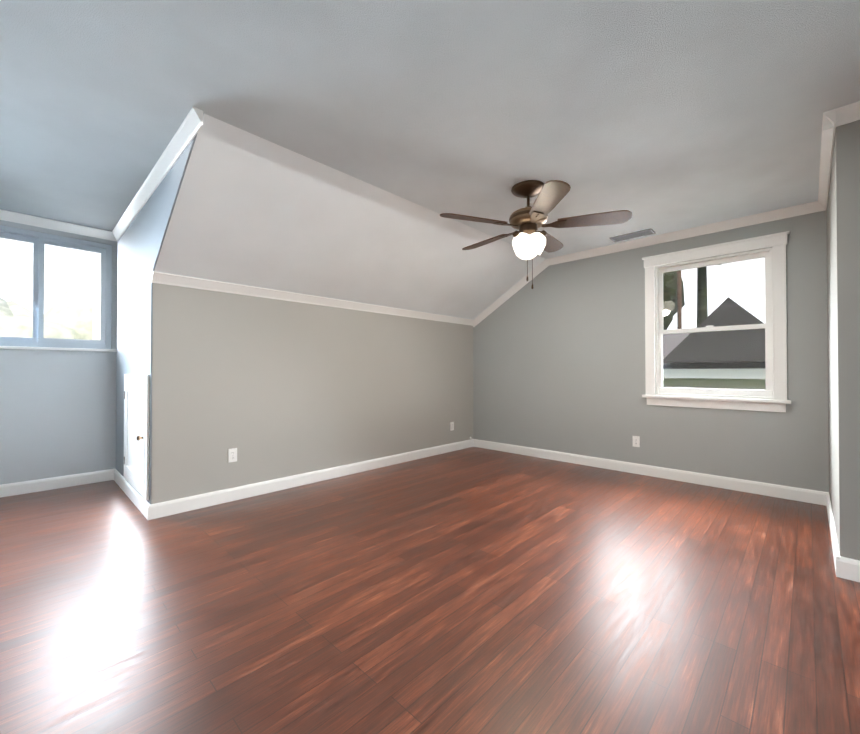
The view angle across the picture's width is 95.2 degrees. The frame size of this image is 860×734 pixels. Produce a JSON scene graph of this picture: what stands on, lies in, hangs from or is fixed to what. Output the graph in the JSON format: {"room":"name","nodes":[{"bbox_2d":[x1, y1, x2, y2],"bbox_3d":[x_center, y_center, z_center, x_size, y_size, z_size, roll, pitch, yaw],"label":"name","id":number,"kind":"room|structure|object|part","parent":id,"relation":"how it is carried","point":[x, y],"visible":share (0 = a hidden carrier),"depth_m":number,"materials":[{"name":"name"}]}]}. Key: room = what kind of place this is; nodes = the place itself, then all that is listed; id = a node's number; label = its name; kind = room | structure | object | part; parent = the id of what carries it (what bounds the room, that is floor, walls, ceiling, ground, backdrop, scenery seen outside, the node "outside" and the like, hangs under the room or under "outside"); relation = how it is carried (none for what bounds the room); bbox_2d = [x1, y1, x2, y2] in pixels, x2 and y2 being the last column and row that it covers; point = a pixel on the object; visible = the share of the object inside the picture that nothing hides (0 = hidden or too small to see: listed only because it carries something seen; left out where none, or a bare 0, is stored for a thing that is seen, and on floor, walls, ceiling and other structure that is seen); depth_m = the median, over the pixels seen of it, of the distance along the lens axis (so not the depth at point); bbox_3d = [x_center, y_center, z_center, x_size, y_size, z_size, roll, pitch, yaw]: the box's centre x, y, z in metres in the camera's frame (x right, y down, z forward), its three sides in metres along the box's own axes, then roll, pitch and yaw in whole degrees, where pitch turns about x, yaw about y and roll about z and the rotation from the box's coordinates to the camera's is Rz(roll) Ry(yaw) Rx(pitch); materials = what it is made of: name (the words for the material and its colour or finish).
{"room":"empty attic bedroom","nodes":[
{"label":"empty attic bedroom","id":0,"kind":"room"},
{"bbox_2d":[0,349,115,484],"bbox_3d":[-3.863,0.482,3.505,0.150,1.335,1.650,-1,-1,44],"label":"wall","id":1,"kind":"structure","parent":0,"point":[57,413],"depth_m":3.72,"materials":[{"name":"paint"}]},
{"bbox_2d":[0,468,115,497],"bbox_3d":[-3.803,1.094,3.442,0.016,0.110,1.650,-1,-1,44],"label":"baseboard","id":2,"kind":"structure","parent":1,"relation":"attached to","point":[23,487],"depth_m":3.71,"materials":[{"name":"white wood"}]},
{"bbox_2d":[0,225,116,351],"bbox_3d":[-3.847,-0.711,3.501,0.175,1.100,1.650,-1,-1,44],"label":"dormer window","id":3,"kind":"structure","parent":1,"relation":"in","point":[38,240],"depth_m":3.74,"materials":[{"name":"grey plastic"}]},
{"bbox_3d":[-3.874,-0.723,3.541,0.004,0.895,0.415,-1,-1,44],"label":"sash glass","id":4,"kind":"part","parent":3,"relation":"part of","materials":[{"name":"clear glass"}]},
{"bbox_3d":[-3.874,-1.193,3.546,0.040,0.045,0.487,-1,-1,44],"label":"sash rail","id":5,"kind":"part","parent":3,"relation":"part of","materials":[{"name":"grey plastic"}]},
{"bbox_3d":[-3.860,-0.208,3.522,0.120,0.045,1.460,-1,-1,44],"label":"frame sill","id":6,"kind":"part","parent":3,"relation":"part of","materials":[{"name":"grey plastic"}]},
{"bbox_3d":[-3.504,-1.190,3.865,0.040,0.045,0.487,-1,-1,44],"label":"sash rail","id":7,"kind":"part","parent":3,"relation":"part of","materials":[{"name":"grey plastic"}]},
{"bbox_3d":[-3.504,-0.720,3.861,0.004,0.895,0.415,-1,-1,44],"label":"sash glass","id":8,"kind":"part","parent":3,"relation":"part of","materials":[{"name":"clear glass"}]},
{"bbox_3d":[-3.338,-0.718,4.069,0.120,1.075,0.045,-1,-1,44],"label":"frame","id":9,"kind":"part","parent":3,"relation":"part of","materials":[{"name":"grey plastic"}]},
{"bbox_2d":[0,209,116,241],"bbox_3d":[-3.791,-1.342,3.453,0.050,0.078,1.650,-1,-1,44],"label":"crown molding","id":10,"kind":"structure","parent":1,"relation":"attached to","point":[10,216],"depth_m":3.71,"materials":[{"name":"white wood"}]},
{"bbox_2d":[0,220,116,245],"bbox_3d":[-3.863,-1.321,3.522,0.150,0.120,1.650,-1,-1,44],"label":"wall","id":11,"kind":"structure","parent":0,"point":[49,231],"depth_m":3.73,"materials":[{"name":"paint"}]},
{"bbox_2d":[111,134,196,503],"bbox_3d":[-2.262,-0.119,3.191,2.900,2.530,0.190,-1,-1,44],"label":"wall","id":12,"kind":"structure","parent":0,"point":[140,242],"depth_m":3.29,"materials":[{"name":"paint"}]},
{"bbox_2d":[114,469,149,519],"bbox_3d":[-2.671,1.094,3.486,1.586,0.110,0.016,-1,-1,44],"label":"baseboard","id":13,"kind":"structure","parent":12,"relation":"attached to","point":[140,502],"depth_m":3.32,"materials":[{"name":"white wood"}]},
{"bbox_2d":[125,474,143,497],"bbox_3d":[-2.480,0.993,3.300,0.830,0.039,0.016,-1,-1,44],"label":"door frame","id":14,"kind":"structure","parent":12,"relation":"attached to","point":[129,480],"depth_m":3.27,"materials":[{"name":"white wood"}]},
{"bbox_2d":[123,374,149,500],"bbox_3d":[-2.495,0.537,3.289,0.960,0.950,0.060,-1,-1,44],"label":"access door","id":15,"kind":"structure","parent":12,"relation":"in","point":[139,378],"depth_m":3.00,"materials":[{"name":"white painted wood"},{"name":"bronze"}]},
{"bbox_3d":[-2.803,0.540,3.615,0.065,0.950,0.016,-1,-1,44],"label":"casing","id":16,"kind":"part","parent":15,"relation":"part of","materials":[{"name":"white wood"}]},
{"bbox_3d":[-2.484,0.174,3.304,0.652,0.085,0.008,-1,-1,44],"label":"access door rail","id":17,"kind":"part","parent":15,"relation":"part of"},
{"bbox_3d":[-2.480,0.095,3.309,0.830,0.065,0.016,-1,-1,44],"label":"casing","id":18,"kind":"part","parent":15,"relation":"part of","materials":[{"name":"white wood"}]},
{"bbox_3d":[-2.158,0.534,2.994,0.065,0.950,0.016,-1,-1,44],"label":"casing","id":19,"kind":"part","parent":15,"relation":"part of","materials":[{"name":"white wood"}]},
{"bbox_2d":[112,107,202,240],"bbox_3d":[-2.253,-1.346,3.083,2.780,0.078,0.050,-1,-1,44],"label":"crown molding","id":20,"kind":"structure","parent":12,"relation":"attached to","point":[186,132],"depth_m":2.62,"materials":[{"name":"white wood"}]},
{"bbox_2d":[151,283,472,503],"bbox_3d":[-0.731,0.229,4.497,0.150,1.860,4.100,-1,-1,44],"label":"wall","id":21,"kind":"structure","parent":0,"point":[269,389],"depth_m":3.74,"materials":[{"name":"beige paint"}]},
{"bbox_2d":[228,448,236,462],"bbox_3d":[-1.694,0.758,3.374,0.012,0.118,0.073,-1,-1,44],"label":"electrical outlet","id":22,"kind":"object","parent":21,"relation":"attached to","point":[232,454],"visible":1,"depth_m":3.37,"materials":[{"name":"white plastic"}]},
{"bbox_2d":[150,439,473,519],"bbox_3d":[-0.727,1.103,4.374,0.016,0.110,3.960,-1,-1,44],"label":"baseboard","id":23,"kind":"structure","parent":21,"relation":"attached to","point":[175,506],"depth_m":3.71,"materials":[{"name":"white wood"}]},
{"bbox_2d":[151,271,473,325],"bbox_3d":[-0.715,-0.663,4.379,0.050,0.078,3.960,-1,-1,44],"label":"crown molding","id":24,"kind":"structure","parent":21,"relation":"attached to","point":[186,281],"depth_m":3.71,"materials":[{"name":"white wood"}]},
{"bbox_2d":[450,422,453,430],"bbox_3d":[0.308,0.823,5.454,0.012,0.118,0.073,-1,-1,44],"label":"electrical outlet","id":25,"kind":"object","parent":21,"relation":"attached to","point":[451,426],"visible":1,"depth_m":5.44,"materials":[{"name":"white plastic"}]},
{"bbox_2d":[154,114,544,319],"bbox_3d":[-0.302,-1.040,4.097,1.340,0.710,4.100,-1,-1,44],"label":"ceiling","id":26,"kind":"structure","parent":0,"point":[250,209],"depth_m":3.22,"materials":[{"name":"paint"}]},
{"bbox_2d":[0,447,859,733],"bbox_3d":[-0.491,1.194,3.000,5.700,0.100,5.910,-1,-1,44],"label":"floor","id":27,"kind":"structure","parent":0,"point":[473,590],"depth_m":1.83,"materials":[{"name":"brown wood"}]},
{"bbox_2d":[0,0,859,258],"bbox_3d":[-0.491,-1.445,3.026,5.700,0.120,5.910,-1,-1,44],"label":"ceiling","id":28,"kind":"structure","parent":0,"point":[658,117],"depth_m":2.02,"materials":[{"name":"paint"}]},
{"bbox_2d":[440,180,631,288],"bbox_3d":[0.759,-0.988,3.079,1.371,0.794,1.371,-1,-1,44],"label":"ceiling fan","id":29,"kind":"object","parent":28,"relation":"hanging from","point":[530,241],"visible":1,"depth_m":2.94,"materials":[{"name":"brown wood"}]},
{"bbox_3d":[0.324,-1.087,2.887,0.325,0.043,0.489,-1,-1,44],"label":"blade","id":30,"kind":"part","parent":29,"relation":"part of","materials":[{"name":"brown wood"}]},
{"bbox_3d":[0.483,-1.082,3.413,0.513,0.043,0.200,-1,-1,44],"label":"blade","id":31,"kind":"part","parent":29,"relation":"part of","materials":[{"name":"brown wood"}]},
{"bbox_2d":[512,230,519,237],"bbox_3d":[0.653,-1.009,2.983,0.052,0.055,0.055,-1,-1,44],"label":"socket","id":32,"kind":"object","parent":29,"relation":"attached to","point":[516,234],"depth_m":2.96,"materials":[{"name":"brown metal"}]},
{"bbox_3d":[0.724,-0.938,3.010,0.175,0.173,0.172,-1,-1,44],"label":"lamp shade","id":33,"kind":"part","parent":29,"relation":"part of","materials":[{"name":"white glass"}]},
{"bbox_3d":[0.765,-0.937,3.075,0.176,0.173,0.177,-1,-1,44],"label":"lamp shade","id":34,"kind":"part","parent":29,"relation":"part of","materials":[{"name":"white glass"}]},
{"bbox_3d":[0.760,-1.154,3.037,0.284,0.126,0.284,-1,-1,44],"label":"motor","id":35,"kind":"part","parent":29,"relation":"part of","materials":[{"name":"brown metal"}]},
{"bbox_3d":[0.780,-0.834,2.994,0.004,0.400,0.004,-1,-1,44],"label":"chain","id":36,"kind":"part","parent":29,"relation":"part of","materials":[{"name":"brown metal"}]},
{"bbox_3d":[0.797,-0.938,3.006,0.172,0.173,0.177,-1,-1,44],"label":"lamp shade","id":37,"kind":"part","parent":29,"relation":"part of","materials":[{"name":"white glass"}]},
{"bbox_2d":[540,230,546,236],"bbox_3d":[0.859,-1.009,2.969,0.054,0.055,0.050,-1,-1,44],"label":"socket","id":38,"kind":"object","parent":29,"relation":"attached to","point":[543,233],"depth_m":2.95,"materials":[{"name":"white glass"}]},
{"bbox_3d":[0.769,-1.090,2.578,0.424,0.043,0.424,-1,-1,44],"label":"blade","id":39,"kind":"part","parent":29,"relation":"part of","materials":[{"name":"brown wood"}]},
{"bbox_3d":[1.023,-1.082,3.423,0.200,0.043,0.513,-1,-1,44],"label":"blade","id":40,"kind":"part","parent":29,"relation":"part of","materials":[{"name":"brown wood"}]},
{"bbox_3d":[1.202,-1.087,2.904,0.489,0.043,0.325,-1,-1,44],"label":"blade","id":41,"kind":"part","parent":29,"relation":"part of","materials":[{"name":"brown wood"}]},
{"bbox_2d":[609,229,655,241],"bbox_3d":[2.109,-1.368,4.096,0.400,0.012,0.170,-1,-1,44],"label":"ceiling vent","id":42,"kind":"object","parent":28,"relation":"in","point":[646,232],"visible":1,"depth_m":4.08,"materials":[{"name":"grey metal"}]},
{"bbox_2d":[473,238,828,491],"bbox_3d":[2.022,0.050,4.590,3.690,2.220,0.150,-1,-1,44],"label":"wall","id":43,"kind":"structure","parent":0,"point":[789,447],"depth_m":4.37,"materials":[{"name":"paint"}]},
{"bbox_2d":[633,436,639,446],"bbox_3d":[2.236,0.809,4.263,0.073,0.115,0.012,-1,-1,44],"label":"electrical outlet","id":44,"kind":"object","parent":43,"relation":"attached to","point":[636,441],"visible":1,"depth_m":4.26,"materials":[{"name":"white plastic"}]},
{"bbox_2d":[473,201,824,326],"bbox_3d":[1.943,-0.990,4.537,3.716,0.782,0.050,-1,-1,44],"label":"crown molding","id":45,"kind":"structure","parent":43,"relation":"attached to","point":[791,211],"depth_m":4.07,"materials":[{"name":"white wood"}]},
{"bbox_2d":[473,439,827,505],"bbox_3d":[1.964,1.104,4.520,3.690,0.110,0.016,-1,-1,44],"label":"baseboard","id":46,"kind":"structure","parent":43,"relation":"attached to","point":[786,492],"depth_m":4.00,"materials":[{"name":"white wood"}]},
{"bbox_2d":[642,231,790,411],"bbox_3d":[2.747,-0.387,3.855,1.170,1.576,0.200,-1,-1,44],"label":"gable window","id":47,"kind":"structure","parent":43,"relation":"in","point":[767,325],"depth_m":3.75,"materials":[{"name":"white wood"}]},
{"bbox_3d":[2.776,-0.699,3.888,0.828,0.613,0.004,-1,-1,44],"label":"glass","id":48,"kind":"part","parent":47,"relation":"part of","materials":[{"name":"clear glass"}]},
{"bbox_3d":[2.751,-0.372,3.860,0.900,0.040,0.033,-1,-1,44],"label":"rail","id":49,"kind":"part","parent":47,"relation":"part of","materials":[{"name":"white wood"}]},
{"bbox_3d":[2.751,-0.070,3.857,0.828,0.565,0.004,-1,-1,44],"label":"glass","id":50,"kind":"part","parent":47,"relation":"part of","materials":[{"name":"clear glass"}]},
{"bbox_3d":[2.776,-1.026,3.891,0.900,0.042,0.033,-1,-1,44],"label":"rail","id":51,"kind":"part","parent":47,"relation":"part of","materials":[{"name":"white wood"}]},
{"bbox_3d":[2.770,0.283,3.873,0.900,0.020,0.133,-1,-1,44],"label":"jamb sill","id":52,"kind":"part","parent":47,"relation":"part of","materials":[{"name":"white wood"}]},
{"bbox_2d":[522,210,826,287],"bbox_3d":[2.022,-1.215,4.603,3.690,0.310,0.150,-1,-1,44],"label":"wall","id":53,"kind":"structure","parent":0,"point":[807,227],"depth_m":4.03,"materials":[{"name":"paint"}]},
{"bbox_2d":[826,120,859,560],"bbox_3d":[2.918,-0.124,2.653,0.290,2.530,1.700,-1,-1,44],"label":"wall","id":54,"kind":"structure","parent":0,"point":[843,260],"depth_m":2.12,"materials":[{"name":"paint"}]},
{"bbox_2d":[818,111,835,209],"bbox_3d":[2.727,-1.349,2.712,0.050,0.078,1.598,-1,-1,44],"label":"crown molding","id":55,"kind":"structure","parent":54,"relation":"attached to","point":[827,141],"depth_m":2.54,"materials":[{"name":"white wood"}]},
{"bbox_2d":[826,492,839,571],"bbox_3d":[2.751,1.087,2.689,0.016,0.110,1.564,-1,-1,44],"label":"baseboard","id":56,"kind":"structure","parent":54,"relation":"attached to","point":[835,548],"depth_m":2.53,"materials":[{"name":"white wood"}]},
{"bbox_2d":[823,101,859,130],"bbox_3d":[2.239,-1.355,2.104,0.190,0.078,0.050,-1,-1,44],"label":"crown molding","id":57,"kind":"structure","parent":54,"relation":"attached to","point":[848,113],"depth_m":2.11,"materials":[{"name":"white wood"}]},
{"bbox_2d":[836,555,859,581],"bbox_3d":[2.263,1.081,2.081,0.156,0.110,0.016,-1,-1,44],"label":"baseboard","id":58,"kind":"structure","parent":54,"relation":"attached to","point":[848,568],"depth_m":2.10,"materials":[{"name":"white wood"}]},
{"label":"outside","id":59,"kind":"structure","parent":0,"visible":0},
{"bbox_3d":[-0.490,4.417,20.952,150.000,0.200,150.000,-1,-1,44],"label":"ground","id":60,"kind":"structure","parent":59,"visible":0},
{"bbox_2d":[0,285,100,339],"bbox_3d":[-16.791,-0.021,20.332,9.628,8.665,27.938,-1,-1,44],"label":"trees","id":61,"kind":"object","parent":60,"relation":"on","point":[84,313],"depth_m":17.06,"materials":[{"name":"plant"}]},
{"bbox_2d":[677,270,681,328],"bbox_3d":[11.655,-0.958,18.335,0.171,10.500,0.180,-1,-1,44],"label":"pole","id":62,"kind":"object","parent":60,"relation":"on","point":[679,284],"depth_m":18.30,"materials":[{"name":"brown"}]},
{"bbox_2d":[663,264,721,329],"bbox_3d":[17.099,-2.696,21.202,24.770,14.030,6.633,0,-1,21],"label":"trees","id":63,"kind":"object","parent":60,"relation":"on","point":[670,314],"depth_m":21.95,"materials":[{"name":"green plant"}]},
{"bbox_2d":[663,378,765,389],"bbox_3d":[10.066,2.126,8.868,16.000,4.150,5.200,-1,-1,44],"label":"house","id":64,"kind":"structure","parent":60,"relation":"on","point":[684,383],"depth_m":8.79,"materials":[{"name":"green"}]},
{"bbox_2d":[667,387,757,389],"bbox_3d":[6.095,1.143,9.078,6.000,1.320,0.060,-1,-1,44],"label":"house window","id":65,"kind":"structure","parent":64,"relation":"attached to","point":[717,388],"depth_m":8.77,"materials":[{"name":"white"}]},
{"bbox_2d":[663,333,764,368],"bbox_3d":[10.066,-0.484,8.893,17.000,1.070,6.200,-1,-1,44],"label":"roof","id":66,"kind":"structure","parent":64,"relation":"on","point":[675,341],"depth_m":8.92,"materials":[{"name":"grey"}]},
{"bbox_2d":[663,297,764,362],"bbox_3d":[7.266,-0.756,9.232,2.500,1.320,3.400,-1,-1,44],"label":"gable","id":67,"kind":"object","parent":66,"relation":"attached to","point":[718,338],"depth_m":8.04,"materials":[{"name":"grey"}]},
{"bbox_2d":[663,369,765,378],"bbox_3d":[7.906,0.124,6.643,17.000,0.210,0.130,-1,-1,44],"label":"fascia","id":68,"kind":"object","parent":66,"relation":"attached to","point":[681,373],"depth_m":8.32,"materials":[{"name":"white"}]}
]}

